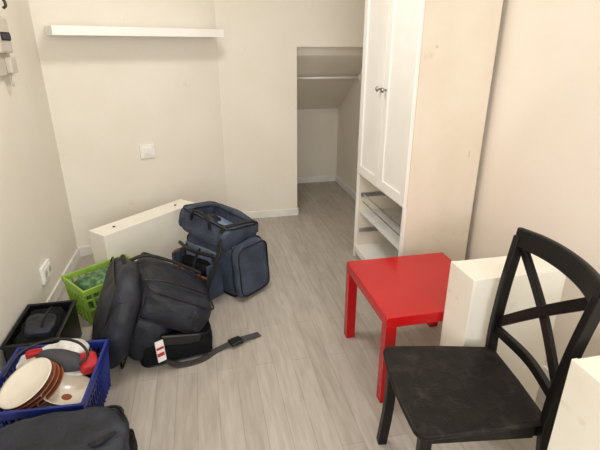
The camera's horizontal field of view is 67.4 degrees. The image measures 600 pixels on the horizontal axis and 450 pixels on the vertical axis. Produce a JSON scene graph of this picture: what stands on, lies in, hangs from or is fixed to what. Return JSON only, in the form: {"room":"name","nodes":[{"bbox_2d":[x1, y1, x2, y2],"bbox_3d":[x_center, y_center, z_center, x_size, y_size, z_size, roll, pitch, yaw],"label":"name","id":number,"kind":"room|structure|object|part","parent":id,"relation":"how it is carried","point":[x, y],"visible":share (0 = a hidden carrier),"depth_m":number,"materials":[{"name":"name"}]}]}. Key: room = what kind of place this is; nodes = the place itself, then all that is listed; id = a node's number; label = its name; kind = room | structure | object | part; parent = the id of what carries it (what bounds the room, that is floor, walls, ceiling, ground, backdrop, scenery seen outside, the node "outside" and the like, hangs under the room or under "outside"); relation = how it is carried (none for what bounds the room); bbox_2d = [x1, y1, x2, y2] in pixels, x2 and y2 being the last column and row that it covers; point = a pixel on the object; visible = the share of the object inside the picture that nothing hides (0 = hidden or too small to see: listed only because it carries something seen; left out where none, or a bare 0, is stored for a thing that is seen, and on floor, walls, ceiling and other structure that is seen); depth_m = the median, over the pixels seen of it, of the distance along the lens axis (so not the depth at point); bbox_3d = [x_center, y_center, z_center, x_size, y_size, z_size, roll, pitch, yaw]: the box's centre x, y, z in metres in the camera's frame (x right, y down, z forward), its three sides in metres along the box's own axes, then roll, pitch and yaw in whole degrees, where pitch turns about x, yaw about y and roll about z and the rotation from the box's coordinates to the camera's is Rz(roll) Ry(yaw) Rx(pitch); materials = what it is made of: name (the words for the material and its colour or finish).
{"room":"storage room","nodes":[
{"label":"storage room","id":0,"kind":"room"},
{"bbox_2d":[0,0,77,372],"bbox_3d":[-1.248,-0.087,0.831,0.100,2.550,4.900,-5,22,-11],"label":"wall","id":1,"kind":"structure","parent":0,"point":[36,225],"depth_m":2.60,"materials":[{"name":"paint"}]},
{"bbox_2d":[2,0,6,8],"bbox_3d":[-1.545,-1.156,2.308,0.067,0.090,0.100,-5,22,-11],"label":"coat hook","id":2,"kind":"object","parent":1,"relation":"attached to","point":[4,1],"visible":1,"depth_m":2.32,"materials":[{"name":"black metal"}]},
{"bbox_2d":[0,16,17,86],"bbox_3d":[-1.522,-0.888,2.309,0.070,0.349,0.200,-5,22,-11],"label":"box","id":3,"kind":"object","parent":1,"relation":"attached to","point":[8,65],"visible":1,"depth_m":2.31,"materials":[{"name":"beige plastic"}]},
{"bbox_3d":[-1.534,-0.781,2.405,0.018,0.080,0.074,-12,25,-28],"label":"cord","id":4,"kind":"part","parent":3,"relation":"part of","materials":[{"name":"beige plastic"}]},
{"bbox_2d":[0,249,79,388],"bbox_3d":[-1.194,1.060,1.303,0.012,0.070,4.710,-5,22,-11],"label":"baseboard","id":5,"kind":"structure","parent":1,"relation":"attached to","point":[58,288],"depth_m":3.00,"materials":[{"name":"white wood"}]},
{"bbox_2d":[39,259,51,284],"bbox_3d":[-1.535,0.281,2.725,0.024,0.104,0.150,-5,22,-11],"label":"wall socket","id":6,"kind":"object","parent":1,"relation":"attached to","point":[45,270],"visible":1,"depth_m":2.69,"materials":[{"name":"white paint"}]},
{"bbox_3d":[-1.521,0.294,2.694,0.006,0.072,0.066,-5,22,-11],"label":"frame","id":7,"kind":"part","parent":6,"relation":"part of","materials":[{"name":"white paint"}]},
{"bbox_3d":[-1.536,0.268,2.760,0.006,0.072,0.066,-5,22,-11],"label":"frame","id":8,"kind":"part","parent":6,"relation":"part of","materials":[{"name":"white paint"}]},
{"bbox_2d":[28,0,226,247],"bbox_3d":[-1.237,-1.099,3.388,1.426,2.550,0.204,-13,25,-30],"label":"wall","id":9,"kind":"structure","parent":0,"point":[108,97],"depth_m":3.39,"materials":[{"name":"paint"}]},
{"bbox_2d":[78,245,92,256],"bbox_3d":[-1.181,0.068,3.809,1.280,0.070,0.012,-16,26,-34],"label":"baseboard","id":10,"kind":"structure","parent":9,"relation":"attached to","point":[87,250],"depth_m":3.47,"materials":[{"name":"white wood"}]},
{"bbox_2d":[44,25,223,37],"bbox_3d":[-1.112,-1.350,3.152,1.175,0.055,0.235,-16,26,-34],"label":"floating shelf","id":11,"kind":"object","parent":9,"relation":"attached to","point":[51,30],"visible":1,"depth_m":3.01,"materials":[{"name":"white paint"}]},
{"bbox_2d":[139,144,154,158],"bbox_3d":[-1.196,-0.578,3.531,0.115,0.104,0.026,-16,26,-34],"label":"wall switch","id":12,"kind":"object","parent":9,"relation":"attached to","point":[148,150],"visible":1,"depth_m":3.52,"materials":[{"name":"white paint"}]},
{"bbox_3d":[-1.192,-0.577,3.526,0.066,0.072,0.006,-16,26,-34],"label":"frame","id":13,"kind":"part","parent":12,"relation":"part of","materials":[{"name":"white paint"}]},
{"bbox_2d":[4,181,545,449],"bbox_3d":[-0.135,0.750,2.317,2.730,0.100,6.530,-5,22,-11],"label":"floor","id":14,"kind":"structure","parent":0,"point":[301,384],"depth_m":2.22,"materials":[{"name":"grey laminate"}]},
{"bbox_2d":[0,299,81,372],"bbox_3d":[-1.297,0.557,2.285,0.246,0.282,0.386,-5,22,-11],"label":"tray","id":15,"kind":"object","parent":14,"relation":"on","point":[38,322],"visible":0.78,"depth_m":2.23,"materials":[{"name":"plastic"}]},
{"bbox_3d":[-1.259,0.459,2.240,0.023,0.066,0.164,-5,22,-11],"label":"pouch handle","id":16,"kind":"part","parent":15,"relation":"part of","materials":[{"name":"black fabric"}]},
{"bbox_2d":[0,337,110,427],"bbox_3d":[-1.041,0.686,1.886,0.390,0.336,0.424,-3,22,-9],"label":"laundry basket","id":17,"kind":"object","parent":14,"relation":"on","point":[49,379],"visible":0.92,"depth_m":1.86,"materials":[{"name":"blue plastic"}]},
{"bbox_3d":[-1.084,0.630,1.786,0.224,0.026,0.224,-24,35,0],"label":"plate","id":18,"kind":"part","parent":17,"relation":"part of","materials":[{"name":"white ceramic"}]},
{"bbox_3d":[-1.078,0.644,1.805,0.224,0.026,0.224,-24,35,0],"label":"plate","id":19,"kind":"part","parent":17,"relation":"part of","materials":[{"name":"brown ceramic"}]},
{"bbox_3d":[-1.072,0.658,1.825,0.224,0.026,0.224,-24,35,0],"label":"plate","id":20,"kind":"part","parent":17,"relation":"part of","materials":[{"name":"brown ceramic"}]},
{"bbox_2d":[36,401,52,407],"bbox_3d":[-0.965,0.719,1.836,0.208,0.052,0.208,8,15,-13],"label":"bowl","id":21,"kind":"object","parent":17,"relation":"on","point":[42,403],"depth_m":1.78,"materials":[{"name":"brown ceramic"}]},
{"bbox_3d":[-1.066,0.671,1.844,0.224,0.026,0.224,-24,35,0],"label":"plate","id":22,"kind":"part","parent":17,"relation":"part of","materials":[{"name":"brown ceramic"}]},
{"bbox_2d":[41,375,93,405],"bbox_3d":[-0.957,0.693,1.849,0.208,0.052,0.208,12,14,-14],"label":"bowl","id":23,"kind":"object","parent":17,"relation":"on","point":[72,388],"depth_m":1.86,"materials":[{"name":"white ceramic"}]},
{"bbox_2d":[0,405,138,449],"bbox_3d":[-0.807,0.860,1.491,0.505,0.328,0.431,-6,23,-16],"label":"bag","id":24,"kind":"object","parent":14,"relation":"on","point":[87,427],"visible":1,"depth_m":1.52,"materials":[{"name":"fabric"}]},
{"bbox_3d":[-0.644,0.719,1.498,0.133,0.073,0.053,-20,29,-40],"label":"handle","id":25,"kind":"part","parent":24,"relation":"part of","materials":[{"name":"black fabric"}]},
{"bbox_2d":[61,254,130,325],"bbox_3d":[-1.173,0.381,2.756,0.290,0.262,0.410,18,28,38],"label":"crate","id":26,"kind":"object","parent":14,"relation":"on","point":[87,289],"visible":0.31,"depth_m":2.63,"materials":[{"name":"plastic"}]},
{"bbox_2d":[89,199,194,267],"bbox_3d":[-1.075,0.116,3.224,0.165,0.406,0.780,14,25,31],"label":"shelf","id":27,"kind":"object","parent":14,"relation":"on","point":[155,231],"visible":0.59,"depth_m":3.08,"materials":[{"name":"white wood"}]},
{"bbox_2d":[92,252,260,368],"bbox_3d":[-0.679,0.401,2.418,0.870,0.507,0.572,-9,23,-21],"label":"duffel bag","id":28,"kind":"object","parent":14,"relation":"on","point":[153,311],"visible":0.96,"depth_m":2.22,"materials":[{"name":"fabric"}]},
{"bbox_3d":[-0.913,0.202,2.335,0.027,0.075,0.200,-10,24,-23],"label":"grab handle","id":29,"kind":"part","parent":28,"relation":"part of","materials":[{"name":"black fabric"}]},
{"bbox_3d":[-0.602,0.573,2.268,0.200,0.065,0.028,2,19,-24],"label":"plate","id":30,"kind":"part","parent":28,"relation":"part of","materials":[{"name":"black plastic"}]},
{"bbox_2d":[172,201,269,299],"bbox_3d":[-0.567,0.175,2.892,0.555,0.567,0.554,16,27,35],"label":"bag","id":31,"kind":"object","parent":14,"relation":"on","point":[224,244],"visible":0.9,"depth_m":2.85,"materials":[{"name":"blue fabric"}]},
{"bbox_3d":[-0.672,0.315,2.953,0.360,0.240,0.120,16,27,35],"label":"compartment frame","id":32,"kind":"part","parent":31,"relation":"part of","materials":[{"name":"blue fabric"}]},
{"bbox_3d":[-0.622,-0.038,2.800,0.187,0.104,0.026,16,27,35],"label":"carry handle","id":33,"kind":"part","parent":31,"relation":"part of","materials":[{"name":"black fabric"}]},
{"bbox_3d":[-0.316,0.267,2.877,0.093,0.384,0.300,12,24,37],"label":"panel","id":34,"kind":"part","parent":31,"relation":"part of","materials":[{"name":"blue fabric"}]},
{"bbox_2d":[344,252,451,402],"bbox_3d":[0.572,0.478,2.256,0.550,0.450,0.550,-5,22,-11],"label":"side table","id":35,"kind":"object","parent":14,"relation":"on","point":[409,290],"visible":0.66,"depth_m":2.14,"materials":[{"name":"red paint"}]},
{"bbox_3d":[0.275,0.431,2.443,0.049,0.400,0.049,-5,22,-11],"label":"leg","id":36,"kind":"part","parent":35,"relation":"part of","materials":[{"name":"red paint"}]},
{"bbox_3d":[0.380,0.611,1.989,0.049,0.400,0.049,-5,22,-11],"label":"leg","id":37,"kind":"part","parent":35,"relation":"part of","materials":[{"name":"red paint"}]},
{"bbox_3d":[0.763,0.392,2.541,0.049,0.400,0.049,-5,22,-11],"label":"leg","id":38,"kind":"part","parent":35,"relation":"part of","materials":[{"name":"red paint"}]},
{"bbox_2d":[353,0,502,260],"bbox_3d":[0.690,-0.736,2.729,0.465,2.360,0.802,-5,22,-11],"label":"wardrobe","id":39,"kind":"object","parent":14,"relation":"on","point":[427,65],"visible":0.94,"depth_m":2.49,"materials":[{"name":"white paint"}]},
{"bbox_3d":[0.462,-1.101,2.753,0.020,1.700,0.396,-5,22,-11],"label":"door","id":40,"kind":"part","parent":39,"relation":"part of","materials":[{"name":"white paint"}]},
{"bbox_3d":[0.507,0.068,3.006,0.022,0.660,0.800,-5,22,-11],"label":"edge trim","id":41,"kind":"part","parent":39,"relation":"part of","materials":[{"name":"white paint"}]},
{"bbox_2d":[360,207,401,249],"bbox_3d":[0.716,0.018,3.035,0.390,0.012,0.759,-5,22,-11],"label":"shelf","id":42,"kind":"object","parent":39,"relation":"attached to","point":[395,213],"depth_m":3.16,"materials":[{"name":"wood"}]},
{"bbox_3d":[0.546,-0.957,2.389,0.020,1.700,0.396,-5,22,-11],"label":"door","id":43,"kind":"part","parent":39,"relation":"part of","materials":[{"name":"white paint"}]},
{"bbox_2d":[376,227,599,449],"bbox_3d":[0.569,0.516,1.513,0.517,0.933,0.439,-2,22,-4],"label":"dining chair","id":44,"kind":"object","parent":14,"relation":"on","point":[445,394],"visible":0.99,"depth_m":1.44,"materials":[{"name":"black wood"}]},
{"bbox_3d":[0.341,0.687,1.758,0.053,0.432,0.043,-2,22,-4],"label":"leg","id":45,"kind":"part","parent":44,"relation":"part of","materials":[{"name":"black wood"}]},
{"bbox_3d":[0.368,0.820,1.422,0.053,0.432,0.043,-2,22,-4],"label":"leg","id":46,"kind":"part","parent":44,"relation":"part of","materials":[{"name":"black wood"}]},
{"bbox_3d":[0.528,0.540,1.519,0.435,0.022,0.430,-2,22,-4],"label":"seat","id":47,"kind":"part","parent":44,"relation":"part of","materials":[{"name":"black wood"}]},
{"bbox_3d":[0.758,0.458,1.710,0.110,0.896,0.053,-2,22,-4],"label":"post","id":48,"kind":"part","parent":44,"relation":"part of","materials":[{"name":"black wood"}]},
{"bbox_3d":[0.751,0.449,1.501,0.042,0.035,0.362,-2,22,-4],"label":"rail","id":49,"kind":"part","parent":44,"relation":"part of","materials":[{"name":"black wood"}]},
{"bbox_3d":[0.792,0.113,1.371,0.066,0.080,0.439,-2,22,-4],"label":"rail","id":50,"kind":"part","parent":44,"relation":"part of","materials":[{"name":"black wood"}]},
{"bbox_3d":[0.785,0.598,1.357,0.110,0.896,0.053,-2,22,-4],"label":"post","id":51,"kind":"part","parent":44,"relation":"part of","materials":[{"name":"black wood"}]},
{"bbox_2d":[440,254,565,401],"bbox_3d":[0.818,0.484,1.898,0.400,0.700,0.165,-5,22,-11],"label":"drawer","id":52,"kind":"object","parent":14,"relation":"on","point":[473,284],"visible":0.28,"depth_m":1.76,"materials":[{"name":"white wood"}]},
{"bbox_2d":[547,355,599,449],"bbox_3d":[0.928,0.708,1.286,0.400,0.735,0.165,-5,22,-11],"label":"drawer","id":53,"kind":"object","parent":14,"relation":"on","point":[576,426],"visible":1,"depth_m":1.17,"materials":[{"name":"white wood"}]},
{"bbox_2d":[214,0,364,211],"bbox_3d":[-0.019,-1.305,3.908,1.358,2.550,0.120,-5,22,-11],"label":"wall","id":54,"kind":"structure","parent":0,"point":[257,50],"depth_m":3.81,"materials":[{"name":"paint"}]},
{"bbox_2d":[241,208,296,218],"bbox_3d":[-0.347,-0.101,4.236,0.658,0.070,0.012,-5,22,-11],"label":"baseboard","id":55,"kind":"structure","parent":54,"relation":"attached to","point":[281,212],"depth_m":4.25,"materials":[{"name":"white wood"}]},
{"bbox_2d":[297,108,337,176],"bbox_3d":[0.131,-1.141,4.649,0.800,1.700,1.045,-5,22,-11],"label":"wall","id":56,"kind":"structure","parent":0,"point":[316,128],"depth_m":5.20,"materials":[{"name":"paint"}]},
{"bbox_2d":[297,75,359,79],"bbox_3d":[0.234,-1.401,4.286,0.700,0.050,0.040,-5,22,-11],"label":"rail","id":57,"kind":"object","parent":56,"relation":"attached to","point":[358,76],"visible":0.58,"depth_m":4.30,"materials":[{"name":"white metal"}]},
{"bbox_2d":[297,47,362,109],"bbox_3d":[0.190,-1.476,4.475,0.700,0.750,0.945,-5,22,-11],"label":"ceiling","id":58,"kind":"structure","parent":0,"point":[311,61],"depth_m":4.28,"materials":[{"name":"paint"}]},
{"bbox_2d":[336,0,599,367],"bbox_3d":[1.150,-0.585,2.088,0.100,2.550,6.530,-5,22,-11],"label":"wall","id":59,"kind":"structure","parent":0,"point":[539,167],"depth_m":2.08,"materials":[{"name":"paint"}]},
{"bbox_2d":[297,175,355,214],"bbox_3d":[0.300,-0.183,4.443,0.700,0.070,1.980,-5,22,-11],"label":"baseboard","id":60,"kind":"structure","parent":59,"relation":"attached to","point":[336,178],"depth_m":5.33,"materials":[{"name":"white wood"}]},
{"bbox_2d":[543,365,549,379],"bbox_3d":[1.397,1.085,1.239,0.012,0.070,3.480,-5,22,-11],"label":"baseboard","id":61,"kind":"structure","parent":59,"relation":"attached to","point":[545,369],"depth_m":2.15,"materials":[{"name":"white wood"}]}
]}

